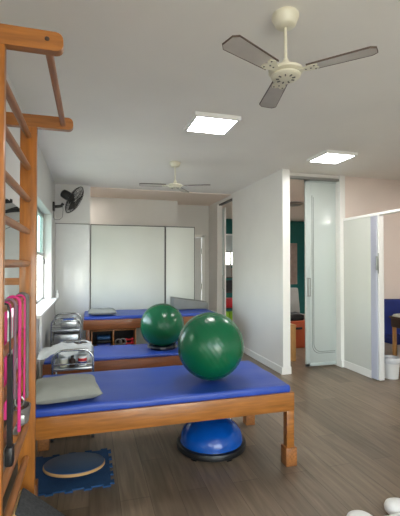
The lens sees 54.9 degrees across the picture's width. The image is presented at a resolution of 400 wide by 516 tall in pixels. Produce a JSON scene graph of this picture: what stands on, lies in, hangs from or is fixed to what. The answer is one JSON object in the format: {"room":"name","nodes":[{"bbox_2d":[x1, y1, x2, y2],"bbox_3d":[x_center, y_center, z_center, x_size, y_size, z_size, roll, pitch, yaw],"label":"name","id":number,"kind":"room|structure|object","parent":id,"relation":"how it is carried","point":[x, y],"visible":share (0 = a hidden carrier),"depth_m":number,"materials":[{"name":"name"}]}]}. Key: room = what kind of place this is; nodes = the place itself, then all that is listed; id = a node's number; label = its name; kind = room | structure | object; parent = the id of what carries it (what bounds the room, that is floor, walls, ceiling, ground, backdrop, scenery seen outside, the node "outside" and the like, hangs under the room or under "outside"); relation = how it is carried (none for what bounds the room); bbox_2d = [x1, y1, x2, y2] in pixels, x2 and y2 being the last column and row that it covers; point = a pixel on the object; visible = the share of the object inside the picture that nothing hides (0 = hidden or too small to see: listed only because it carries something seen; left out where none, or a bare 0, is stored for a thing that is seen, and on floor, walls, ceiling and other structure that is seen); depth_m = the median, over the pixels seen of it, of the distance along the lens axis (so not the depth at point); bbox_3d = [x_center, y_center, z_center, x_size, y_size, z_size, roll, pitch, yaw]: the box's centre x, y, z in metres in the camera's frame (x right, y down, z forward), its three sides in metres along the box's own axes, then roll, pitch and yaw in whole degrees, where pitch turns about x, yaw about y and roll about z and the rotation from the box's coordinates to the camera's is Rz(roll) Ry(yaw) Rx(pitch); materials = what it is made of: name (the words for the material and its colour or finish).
{"room":"care facility","nodes":[
{"label":"care facility","id":0,"kind":"room"},
{"bbox_2d":[3,71,54,471],"bbox_3d":[-1.302,0.136,2.278,0.160,2.800,11.500,0,-1,-16],"label":"wall","id":1,"kind":"structure","parent":0,"point":[45,181],"depth_m":4.88,"materials":[{"name":"white paint"}]},
{"bbox_2d":[7,308,12,341],"bbox_3d":[-1.307,0.454,2.627,0.020,0.200,0.178,0,-1,-16],"label":"wall mirror","id":2,"kind":"object","parent":1,"relation":"attached to","point":[12,308],"depth_m":2.65,"materials":[{"name":"mirror"}]},
{"bbox_2d":[5,225,18,259],"bbox_3d":[-1.325,-0.099,2.698,0.020,0.220,0.477,0,-1,-16],"label":"wall mirror","id":3,"kind":"object","parent":1,"relation":"attached to","point":[11,235],"depth_m":2.74,"materials":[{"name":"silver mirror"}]},
{"bbox_2d":[5,267,18,277],"bbox_3d":[-1.327,0.106,2.703,0.020,0.077,0.472,0,-1,-16],"label":"wall mirror","id":4,"kind":"object","parent":1,"relation":"attached to","point":[9,272],"depth_m":2.78,"materials":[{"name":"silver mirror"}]},
{"bbox_2d":[5,285,18,298],"bbox_3d":[-1.328,0.234,2.705,0.020,0.107,0.473,0,-1,-16],"label":"wall mirror","id":5,"kind":"object","parent":1,"relation":"attached to","point":[10,290],"depth_m":2.74,"materials":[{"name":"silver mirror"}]},
{"bbox_2d":[5,197,19,222],"bbox_3d":[-1.328,-0.341,2.714,0.020,0.136,0.515,0,-1,-16],"label":"wall mirror","id":6,"kind":"object","parent":1,"relation":"attached to","point":[12,210],"depth_m":2.73,"materials":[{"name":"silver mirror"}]},
{"bbox_2d":[0,23,72,515],"bbox_3d":[-0.853,0.344,1.808,0.443,2.368,0.924,0,-1,-16],"label":"wall bars","id":7,"kind":"object","parent":1,"relation":"attached to","point":[50,44],"visible":0.77,"depth_m":1.93,"materials":[{"name":"brown wood"}]},
{"bbox_2d":[5,301,11,330],"bbox_3d":[-0.826,0.485,1.629,0.047,0.601,0.022,0,-1,-16],"label":"band","id":8,"kind":"object","parent":7,"relation":"hanging from","point":[5,301],"visible":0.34,"depth_m":1.65,"materials":[{"name":"rubber"}]},
{"bbox_2d":[4,303,14,466],"bbox_3d":[-0.785,0.513,1.572,0.050,0.664,0.050,0,-1,-16],"label":"strap","id":9,"kind":"object","parent":7,"relation":"hanging from","point":[9,456],"visible":0.93,"depth_m":1.56,"materials":[{"name":"fabric"}]},
{"bbox_2d":[5,298,16,399],"bbox_3d":[-0.848,0.402,1.707,0.064,0.449,0.020,0,-1,-16],"label":"band","id":10,"kind":"object","parent":7,"relation":"hanging from","point":[7,299],"visible":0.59,"depth_m":1.71,"materials":[{"name":"rubber"}]},
{"bbox_2d":[4,295,21,431],"bbox_3d":[-0.873,0.491,1.792,0.075,0.635,0.022,0,-1,-16],"label":"band","id":11,"kind":"object","parent":7,"relation":"hanging from","point":[18,299],"visible":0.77,"depth_m":1.79,"materials":[{"name":"rubber"}]},
{"bbox_2d":[13,294,25,399],"bbox_3d":[-0.922,0.458,1.966,0.058,0.546,0.018,0,-1,-16],"label":"band","id":12,"kind":"object","parent":7,"relation":"hanging from","point":[23,296],"visible":0.62,"depth_m":1.97,"materials":[{"name":"rubber"}]},
{"bbox_2d":[13,396,30,426],"bbox_3d":[-0.905,0.756,1.940,0.098,0.139,0.138,0,-1,-16],"label":"ankle cuff","id":13,"kind":"object","parent":7,"relation":"on","point":[25,412],"visible":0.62,"depth_m":1.91,"materials":[{"name":"metal"}]},
{"bbox_2d":[16,292,28,394],"bbox_3d":[-0.947,0.457,2.052,0.068,0.551,0.022,0,-1,-16],"label":"band","id":14,"kind":"object","parent":7,"relation":"hanging from","point":[20,292],"visible":0.32,"depth_m":2.05,"materials":[{"name":"grey rubber"}]},
{"bbox_2d":[16,292,28,397],"bbox_3d":[-0.936,0.456,2.014,0.076,0.551,0.022,0,-1,-16],"label":"band","id":15,"kind":"object","parent":7,"relation":"hanging from","point":[24,294],"visible":0.52,"depth_m":2.02,"materials":[{"name":"grey rubber"}]},
{"bbox_2d":[38,318,41,378],"bbox_3d":[-1.754,1.076,4.215,0.040,0.880,0.050,0,-1,-16],"label":"pipe","id":16,"kind":"object","parent":1,"relation":"attached to","point":[40,319],"visible":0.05,"depth_m":4.21,"materials":[{"name":"white plastic"}]},
{"bbox_2d":[36,207,44,303],"bbox_3d":[-2.022,-0.027,4.691,0.078,1.260,1.930,0,-1,-16],"label":"window","id":17,"kind":"structure","parent":1,"relation":"in","point":[40,216],"depth_m":5.50,"materials":[{"name":"glass"}]},
{"bbox_2d":[36,297,58,318],"bbox_3d":[-1.970,0.597,4.821,0.215,0.027,2.230,0,-1,-16],"label":"window sill","id":18,"kind":"structure","parent":1,"relation":"attached to","point":[44,305],"depth_m":4.69,"materials":[{"name":"white paint"}]},
{"bbox_2d":[53,186,83,219],"bbox_3d":[-1.961,-0.833,5.845,0.462,0.515,0.390,1,-1,-40],"label":"wall fan","id":19,"kind":"object","parent":1,"relation":"attached to","point":[64,194],"visible":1,"depth_m":5.83,"materials":[{"name":"black plastic"}]},
{"bbox_2d":[55,184,89,309],"bbox_3d":[-2.097,0.199,6.346,0.545,2.800,0.120,0,-1,-16],"label":"wall","id":20,"kind":"structure","parent":0,"point":[81,214],"depth_m":6.31,"materials":[{"name":"white paint"}]},
{"bbox_2d":[55,223,89,342],"bbox_3d":[-2.081,0.512,6.288,0.540,2.151,0.027,0,-1,-16],"label":"wall panel","id":21,"kind":"object","parent":20,"relation":"attached to","point":[72,241],"visible":0.6,"depth_m":6.28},
{"bbox_2d":[90,197,177,225],"bbox_3d":[-1.555,0.218,7.561,2.255,2.800,0.100,0,-1,-16],"label":"wall","id":22,"kind":"structure","parent":0,"point":[107,211],"depth_m":7.59,"materials":[{"name":"white paint"}]},
{"bbox_2d":[178,205,208,309],"bbox_3d":[-0.161,0.232,8.459,0.920,2.800,0.120,0,-1,-16],"label":"wall","id":23,"kind":"structure","parent":0,"point":[196,216],"depth_m":8.46,"materials":[{"name":"white paint"}]},
{"bbox_2d":[195,238,201,300],"bbox_3d":[-0.233,0.586,8.373,0.578,2.070,0.094,0,-1,-16],"label":"door","id":24,"kind":"structure","parent":23,"relation":"in","point":[198,241],"depth_m":8.44,"materials":[{"name":"metal"}]},
{"bbox_2d":[195,235,204,300],"bbox_3d":[-0.228,0.560,8.362,0.680,2.140,0.040,0,-1,-16],"label":"trim","id":25,"kind":"structure","parent":23,"relation":"attached to","point":[196,236],"depth_m":8.43,"materials":[{"name":"white paint"}]},
{"bbox_2d":[0,0,399,220],"bbox_3d":[2.593,-1.282,4.505,8.950,0.135,13.600,0,-1,-16],"label":"ceiling","id":26,"kind":"structure","parent":0,"point":[132,74],"depth_m":2.94,"materials":[{"name":"paint"}]},
{"bbox_2d":[139,161,209,191],"bbox_3d":[-0.322,-1.054,5.086,0.904,0.334,0.546,0,-1,-1],"label":"ceiling fan","id":27,"kind":"object","parent":26,"relation":"hanging from","point":[174,164],"visible":1,"depth_m":4.88,"materials":[{"name":"beige metal"}]},
{"bbox_2d":[184,111,240,135],"bbox_3d":[0.104,-1.228,3.533,0.420,0.035,0.420,0,-1,-16],"label":"recessed light","id":28,"kind":"object","parent":26,"relation":"in","point":[200,122],"visible":1,"depth_m":3.47,"materials":[{"name":"white plastic"}]},
{"bbox_2d":[187,117,235,133],"bbox_3d":[0.104,-1.223,3.533,0.364,0.021,0.364,0,-1,-16],"label":"diffuser","id":29,"kind":"object","parent":28,"relation":"attached to","point":[206,125],"depth_m":3.52,"materials":[{"name":"white plastic"}]},
{"bbox_2d":[290,202,302,206],"bbox_3d":[1.970,-1.128,8.121,0.410,0.060,0.410,0,-1,-16],"label":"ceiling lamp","id":30,"kind":"object","parent":26,"relation":"attached to","point":[292,204],"visible":0.76,"depth_m":7.99,"materials":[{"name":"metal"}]},
{"bbox_2d":[222,6,377,107],"bbox_3d":[0.394,-1.099,2.042,0.733,0.339,0.769,0,-1,-16],"label":"ceiling fan","id":31,"kind":"object","parent":26,"relation":"hanging from","point":[284,19],"visible":1,"depth_m":1.93,"materials":[{"name":"beige metal"}]},
{"bbox_2d":[307,150,357,163],"bbox_3d":[1.584,-1.210,4.632,0.420,0.035,0.420,0,-1,-16],"label":"recessed light","id":32,"kind":"object","parent":26,"relation":"in","point":[327,156],"visible":1,"depth_m":4.58,"materials":[{"name":"white plastic"}]},
{"bbox_2d":[311,153,352,163],"bbox_3d":[1.584,-1.206,4.632,0.364,0.021,0.364,0,-1,-16],"label":"diffuser","id":33,"kind":"object","parent":32,"relation":"attached to","point":[327,158],"depth_m":4.62,"materials":[{"name":"white plastic"}]},
{"bbox_2d":[3,347,399,515],"bbox_3d":[2.579,1.620,4.508,8.950,0.100,13.700,0,-1,-16],"label":"floor","id":34,"kind":"structure","parent":0,"point":[347,421],"depth_m":2.88,"materials":[{"name":"brown wood"}]},
{"bbox_2d":[12,488,65,515],"bbox_3d":[-0.771,1.386,2.005,0.346,0.306,0.220,0,-1,-16],"label":"board","id":35,"kind":"object","parent":34,"relation":"on","point":[27,503],"visible":0.98,"depth_m":2.01,"materials":[{"name":"grey wood"}]},
{"bbox_2d":[50,312,81,346],"bbox_3d":[-1.753,1.163,5.073,0.383,0.829,0.516,0,-1,-16],"label":"trolley","id":36,"kind":"object","parent":34,"relation":"on","point":[56,328],"visible":0.36,"depth_m":4.89,"materials":[{"name":"silver metal"}]},
{"bbox_2d":[52,324,79,331],"bbox_3d":[-1.752,0.917,5.071,0.363,0.020,0.468,0,-1,-16],"label":"shelf","id":37,"kind":"object","parent":36,"relation":"attached to","point":[60,329],"depth_m":4.89,"materials":[{"name":"metal"}]},
{"bbox_2d":[53,331,79,343],"bbox_3d":[-1.744,1.041,5.050,0.313,0.155,0.391,0,-1,-16],"label":"steel tray","id":38,"kind":"object","parent":36,"relation":"on","point":[59,337],"visible":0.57,"depth_m":4.88,"materials":[{"name":"silver metal"}]},
{"bbox_2d":[60,317,77,327],"bbox_3d":[-1.728,0.857,5.089,0.208,0.104,0.248,0,-1,-16],"label":"metal box","id":39,"kind":"object","parent":36,"relation":"on","point":[64,323],"visible":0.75,"depth_m":4.97,"materials":[{"name":"metal"}]},
{"bbox_2d":[50,340,93,442],"bbox_3d":[-1.140,1.166,3.480,0.358,0.774,0.456,0,-1,-16],"label":"trolley","id":40,"kind":"object","parent":34,"relation":"on","point":[55,367],"visible":0.39,"depth_m":3.31,"materials":[{"name":"silver metal"}]},
{"bbox_2d":[60,356,67,366],"bbox_3d":[-1.185,0.903,3.350,0.068,0.080,0.068,0,-1,-16],"label":"jar","id":41,"kind":"object","parent":40,"relation":"on","point":[63,360],"visible":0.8,"depth_m":3.32,"materials":[{"name":"white plastic"}]},
{"bbox_2d":[69,355,74,366],"bbox_3d":[-1.116,0.897,3.365,0.052,0.092,0.052,0,-1,-16],"label":"spray bottle","id":42,"kind":"object","parent":40,"relation":"on","point":[72,359],"visible":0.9,"depth_m":3.35,"materials":[{"name":"brown plastic"}]},
{"bbox_2d":[54,356,91,371],"bbox_3d":[-1.138,0.952,3.477,0.338,0.020,0.408,0,-1,-16],"label":"shelf","id":43,"kind":"object","parent":40,"relation":"attached to","point":[89,366],"depth_m":3.32,"materials":[{"name":"metal"}]},
{"bbox_2d":[58,351,89,363],"bbox_3d":[-1.155,0.897,3.540,0.272,0.095,0.193,0,-1,-16],"label":"folded towel","id":44,"kind":"object","parent":40,"relation":"on","point":[79,352],"visible":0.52,"depth_m":3.46,"materials":[{"name":"white fabric"}]},
{"bbox_2d":[37,342,90,359],"bbox_3d":[-1.203,0.826,3.460,0.435,0.075,0.358,0,-1,-16],"label":"draped cloth","id":45,"kind":"object","parent":44,"relation":"on","point":[45,352],"visible":0.84,"depth_m":3.42,"materials":[{"name":"white fabric"}]},
{"bbox_2d":[78,354,86,365],"bbox_3d":[-1.034,0.900,3.388,0.076,0.088,0.076,0,-1,-16],"label":"tub","id":46,"kind":"object","parent":40,"relation":"on","point":[82,358],"visible":0.94,"depth_m":3.36,"materials":[{"name":"white plastic"}]},
{"bbox_2d":[35,448,114,496],"bbox_3d":[-0.933,1.537,2.778,0.589,0.011,0.544,0,-1,-16],"label":"foam mat","id":47,"kind":"object","parent":34,"relation":"on","point":[48,486],"visible":0.63,"depth_m":2.65,"materials":[{"name":"blue rubber"}]},
{"bbox_2d":[43,452,104,477],"bbox_3d":[-0.882,1.464,2.709,0.416,0.106,0.414,0,-1,19],"label":"board","id":48,"kind":"object","parent":47,"relation":"on","point":[77,464],"visible":1,"depth_m":2.66,"materials":[{"name":"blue wood"}]},
{"bbox_2d":[42,342,182,376],"bbox_3d":[-0.812,1.326,4.568,1.900,0.491,0.670,0,-1,-16],"label":"bed","id":49,"kind":"object","parent":34,"relation":"on","point":[136,356],"visible":0.29,"depth_m":4.30,"materials":[{"name":"blue leather"}]},
{"bbox_2d":[147,343,176,349],"bbox_3d":[-0.457,1.059,4.658,0.367,0.040,0.380,0,-1,-16],"label":"ring","id":50,"kind":"object","parent":49,"relation":"on","point":[149,346],"visible":0.62,"depth_m":4.51,"materials":[{"name":"black plastic"}]},
{"bbox_2d":[140,303,183,346],"bbox_3d":[-0.457,0.815,4.662,0.528,0.528,0.528,0,-1,21],"label":"exercise ball","id":51,"kind":"object","parent":50,"relation":"on","point":[161,325],"visible":0.91,"depth_m":4.47,"materials":[{"name":"green rubber"}]},
{"bbox_2d":[91,328,135,345],"bbox_3d":[-1.303,1.323,5.796,0.650,0.535,0.300,0,-1,-16],"label":"cubby","id":52,"kind":"object","parent":34,"relation":"on","point":[128,333],"visible":0.38,"depth_m":5.88,"materials":[{"name":"brown wood"}]},
{"bbox_2d":[97,343,110,345],"bbox_3d":[-1.437,1.285,5.737,0.200,0.045,0.200,0,-1,-16],"label":"folded cloth","id":53,"kind":"object","parent":52,"relation":"on","point":[100,344],"visible":0.55,"depth_m":5.65,"materials":[{"name":"blue fabric"}]},
{"bbox_2d":[97,339,110,343],"bbox_3d":[-1.437,1.232,5.738,0.200,0.045,0.200,0,-1,-16],"label":"folded cloth","id":54,"kind":"object","parent":53,"relation":"on","point":[107,340],"visible":0.81,"depth_m":5.64,"materials":[{"name":"black fabric"}]},
{"bbox_2d":[97,334,110,339],"bbox_3d":[-1.437,1.179,5.739,0.200,0.045,0.200,0,-1,-16],"label":"folded cloth","id":55,"kind":"object","parent":54,"relation":"on","point":[106,336],"visible":1,"depth_m":5.67,"materials":[{"name":"blue fabric"}]},
{"bbox_2d":[83,309,215,342],"bbox_3d":[-0.802,1.227,6.175,2.040,0.740,0.810,0,-1,-16],"label":"bed","id":56,"kind":"object","parent":34,"relation":"on","point":[123,319],"visible":0.5,"depth_m":5.68,"materials":[{"name":"brown wood"}]},
{"bbox_2d":[88,308,116,314],"bbox_3d":[-1.475,0.802,5.807,0.420,0.094,0.300,0,-1,-16],"label":"pillow","id":57,"kind":"object","parent":56,"relation":"on","point":[94,311],"visible":1,"depth_m":5.70,"materials":[{"name":"grey fabric"}]},
{"bbox_2d":[170,297,207,309],"bbox_3d":[-0.185,0.761,6.571,0.600,0.198,0.280,0,-1,-16],"label":"wedge","id":58,"kind":"object","parent":56,"relation":"on","point":[179,303],"visible":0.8,"depth_m":6.44,"materials":[{"name":"grey leather"}]},
{"bbox_2d":[35,361,296,496],"bbox_3d":[-0.311,1.248,3.012,1.908,0.597,0.846,0,-1,-16],"label":"bed","id":59,"kind":"object","parent":34,"relation":"on","point":[166,395],"visible":0.66,"depth_m":2.74,"materials":[{"name":"blue leather"}]},
{"bbox_2d":[36,374,102,404],"bbox_3d":[-0.921,0.887,2.646,0.440,0.118,0.400,0,-1,-23],"label":"pillow","id":60,"kind":"object","parent":59,"relation":"on","point":[69,387],"visible":0.94,"depth_m":2.52,"materials":[{"name":"grey fabric"}]},
{"bbox_2d":[177,312,243,379],"bbox_3d":[0.083,0.689,3.029,0.520,0.520,0.520,0,-1,21],"label":"exercise ball","id":61,"kind":"object","parent":59,"relation":"on","point":[210,346],"visible":1,"depth_m":2.84,"materials":[{"name":"green rubber"}]},
{"bbox_2d":[177,418,245,461],"bbox_3d":[0.093,1.425,3.166,0.570,0.250,0.570,0,-1,-16],"label":"dome","id":62,"kind":"object","parent":34,"relation":"on","point":[218,440],"visible":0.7,"depth_m":2.98,"materials":[{"name":"blue plastic"}]},
{"bbox_2d":[290,323,295,361],"bbox_3d":[1.237,1.316,6.147,0.377,0.560,0.530,0,-1,-16],"label":"base cabinet","id":63,"kind":"object","parent":34,"relation":"on","point":[292,326],"visible":0.21,"depth_m":5.93,"materials":[{"name":"beige wood"}]},
{"bbox_2d":[290,320,304,347],"bbox_3d":[1.713,1.370,7.071,0.390,0.480,0.424,0,-1,-16],"label":"plastic crate","id":64,"kind":"object","parent":34,"relation":"on","point":[300,325],"visible":0.3,"depth_m":6.89,"materials":[{"name":"orange plastic"}]},
{"bbox_2d":[290,312,303,320],"bbox_3d":[1.577,1.064,7.028,0.546,0.130,0.321,0,-1,-16],"label":"bag","id":65,"kind":"object","parent":64,"relation":"on","point":[294,316],"visible":0.38,"depth_m":6.92,"materials":[{"name":"fabric"}]},
{"bbox_2d":[290,287,304,319],"bbox_3d":[1.824,1.122,7.887,0.650,1.001,0.596,0,-1,-16],"label":"chair","id":66,"kind":"object","parent":34,"relation":"on","point":[294,297],"visible":0.2,"depth_m":8.08,"materials":[{"name":"grey plastic"}]},
{"bbox_2d":[347,497,399,515],"bbox_3d":[1.260,1.501,2.118,0.770,0.064,0.595,0,-1,-16],"label":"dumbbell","id":67,"kind":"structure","parent":34,"relation":"on","point":[391,505],"depth_m":2.28,"materials":[{"name":"white plastic"}]},
{"bbox_2d":[384,299,399,344],"bbox_3d":[2.975,1.101,5.665,0.657,0.976,0.396,0,-1,-16],"label":"padded chair","id":68,"kind":"object","parent":34,"relation":"on","point":[391,306],"visible":0.33,"depth_m":5.72,"materials":[{"name":"blue fabric"}]},
{"bbox_2d":[384,355,399,379],"bbox_3d":[2.523,1.443,5.087,0.236,0.272,0.237,0,-1,-16],"label":"waste bin","id":69,"kind":"object","parent":34,"relation":"on","point":[392,363],"visible":0.78,"depth_m":5.00,"materials":[{"name":"white plastic"}]},
{"bbox_2d":[389,316,399,355],"bbox_3d":[3.011,1.189,5.242,0.760,0.785,0.340,0,-1,-16],"label":"table","id":70,"kind":"object","parent":34,"relation":"on","point":[395,321],"visible":0.7,"depth_m":5.26,"materials":[{"name":"brown wood"}]},
{"bbox_3d":[0.657,0.898,9.483,0.760,1.500,0.360,0,-1,-16],"label":"storage shelf","id":71,"kind":"object","parent":34,"relation":"on","visible":0},
{"bbox_2d":[226,266,230,276],"bbox_3d":[0.576,0.331,9.448,0.308,0.270,0.288,0,-1,-16],"label":"storage box","id":72,"kind":"object","parent":71,"relation":"on","point":[228,268],"visible":0.42,"depth_m":9.34,"materials":[{"name":"grey plastic"}]},
{"bbox_2d":[226,280,231,291],"bbox_3d":[0.662,0.687,9.467,0.528,0.280,0.288,0,-1,-16],"label":"storage box","id":73,"kind":"object","parent":71,"relation":"on","point":[228,282],"visible":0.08,"depth_m":9.34,"materials":[{"name":"black plastic"}]},
{"bbox_2d":[226,298,231,307],"bbox_3d":[0.648,1.097,9.456,0.558,0.220,0.288,0,-1,-16],"label":"storage box","id":74,"kind":"object","parent":71,"relation":"on","point":[228,300],"visible":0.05,"depth_m":9.33,"materials":[{"name":"red plastic"}]},
{"bbox_2d":[209,169,282,366],"bbox_3d":[0.710,0.207,6.888,0.110,2.800,3.380,0,-1,-16],"label":"wall","id":75,"kind":"structure","parent":0,"point":[256,207],"depth_m":6.10,"materials":[{"name":"white paint"}]},
{"bbox_2d":[222,207,225,315],"bbox_3d":[0.391,0.288,8.215,0.071,2.640,0.770,0,-1,-16],"label":"sliding door","id":76,"kind":"structure","parent":75,"relation":"in","point":[224,208],"depth_m":7.87,"materials":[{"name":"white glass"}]},
{"bbox_2d":[219,199,231,205],"bbox_3d":[0.537,-1.100,7.540,0.055,0.025,0.870,0,-1,-16],"label":"trim","id":77,"kind":"structure","parent":75,"relation":"attached to","point":[230,200],"depth_m":7.56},
{"bbox_2d":[243,347,290,374],"bbox_3d":[0.914,1.546,6.152,0.142,0.100,1.926,0,-1,-16],"label":"baseboard","id":78,"kind":"structure","parent":75,"relation":"attached to","point":[282,370],"depth_m":5.60,"materials":[{"name":"white paint"}]},
{"bbox_2d":[282,169,289,366],"bbox_3d":[1.176,0.132,5.255,0.110,2.700,0.018,0,-1,-16],"label":"trim","id":79,"kind":"structure","parent":75,"relation":"attached to","point":[285,172],"depth_m":5.25,"materials":[{"name":"white paint"}]},
{"bbox_2d":[226,219,304,313],"bbox_3d":[2.226,0.278,11.408,5.550,2.800,0.120,0,-1,-16],"label":"wall","id":80,"kind":"structure","parent":0,"point":[297,234],"depth_m":11.56,"materials":[{"name":"paint"}]},
{"bbox_2d":[226,253,231,265],"bbox_3d":[0.864,-0.214,10.995,1.000,0.870,0.060,0,-1,-16],"label":"window","id":81,"kind":"structure","parent":80,"relation":"in","point":[229,264],"depth_m":10.96,"materials":[{"name":"glass"}]},
{"bbox_2d":[226,234,231,252],"bbox_3d":[0.886,-0.415,10.921,1.020,0.529,0.050,0,-1,-16],"label":"window blind","id":82,"kind":"object","parent":80,"relation":"attached to","point":[228,236],"visible":0.3,"depth_m":10.90,"materials":[{"name":"white plastic"}]},
{"bbox_2d":[290,243,296,283],"bbox_3d":[2.666,0.168,11.416,0.500,1.220,0.052,0,-1,-16],"label":"curtain","id":83,"kind":"object","parent":80,"relation":"hanging from","point":[293,246],"visible":0.45,"depth_m":11.44,"materials":[{"name":"brown fabric"}]},
{"bbox_2d":[290,172,337,178],"bbox_3d":[1.621,-1.187,5.630,0.940,0.050,0.140,0,-1,-16],"label":"wall header","id":84,"kind":"structure","parent":0,"point":[291,173],"depth_m":5.56,"materials":[{"name":"white paint"}]},
{"bbox_2d":[290,176,338,181],"bbox_3d":[1.613,-1.146,5.565,0.890,0.035,0.060,0,-1,-16],"label":"trim","id":85,"kind":"structure","parent":84,"relation":"attached to","point":[291,177],"depth_m":5.55,"materials":[{"name":"metal"}]},
{"bbox_2d":[304,180,336,366],"bbox_3d":[1.773,0.210,5.640,0.510,2.715,0.056,0,-1,-16],"label":"sliding door","id":86,"kind":"structure","parent":84,"relation":"in","point":[319,196],"depth_m":5.64,"materials":[{"name":"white glass"}]},
{"bbox_2d":[343,217,371,377],"bbox_3d":[2.200,0.518,5.353,0.064,2.130,0.580,0,-1,-16],"label":"wall","id":87,"kind":"structure","parent":0,"point":[357,232],"depth_m":5.34,"materials":[{"name":"white paint"}]},
{"bbox_2d":[334,175,344,366],"bbox_3d":[2.063,0.189,5.725,0.085,2.800,0.200,0,-1,-16],"label":"door frame","id":88,"kind":"structure","parent":87,"relation":"attached to","point":[339,186],"depth_m":5.64,"materials":[{"name":"white paint"}]},
{"bbox_2d":[345,176,399,356],"bbox_3d":[4.241,0.199,6.357,4.450,2.800,0.140,0,-1,-16],"label":"wall","id":89,"kind":"structure","parent":0,"point":[363,196],"depth_m":5.89,"materials":[{"name":"paint"}]},
{"bbox_3d":[3.477,0.449,0.909,0.050,2.130,5.950,0,-1,-16],"label":"wall","id":90,"kind":"structure","parent":0,"visible":0},
{"bbox_2d":[343,208,399,220],"bbox_3d":[3.211,-0.619,1.858,0.074,0.035,7.890,0,-1,-16],"label":"trim","id":91,"kind":"structure","parent":90,"relation":"attached to","point":[394,210],"depth_m":4.99,"materials":[{"name":"white paint"}]},
{"bbox_2d":[370,215,384,380],"bbox_3d":[2.299,0.508,4.993,0.129,2.110,0.152,0,-1,-16],"label":"door","id":92,"kind":"structure","parent":90,"relation":"in","point":[376,222],"depth_m":4.94,"materials":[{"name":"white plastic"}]},
{"bbox_3d":[-0.976,0.534,6.692,1.805,2.140,0.060,0,-1,-16],"label":"wall","id":93,"kind":"structure","parent":0,"visible":0},
{"bbox_2d":[90,224,164,343],"bbox_3d":[-1.220,0.521,6.572,1.256,2.163,0.035,0,-1,-16],"label":"board panel","id":94,"kind":"object","parent":93,"relation":"attached to","point":[127,262],"visible":0.58,"depth_m":6.56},
{"bbox_2d":[165,226,194,341],"bbox_3d":[-0.354,0.525,6.819,0.530,2.163,0.035,0,-1,-16],"label":"board panel","id":95,"kind":"object","parent":93,"relation":"attached to","point":[179,241],"visible":0.56,"depth_m":6.81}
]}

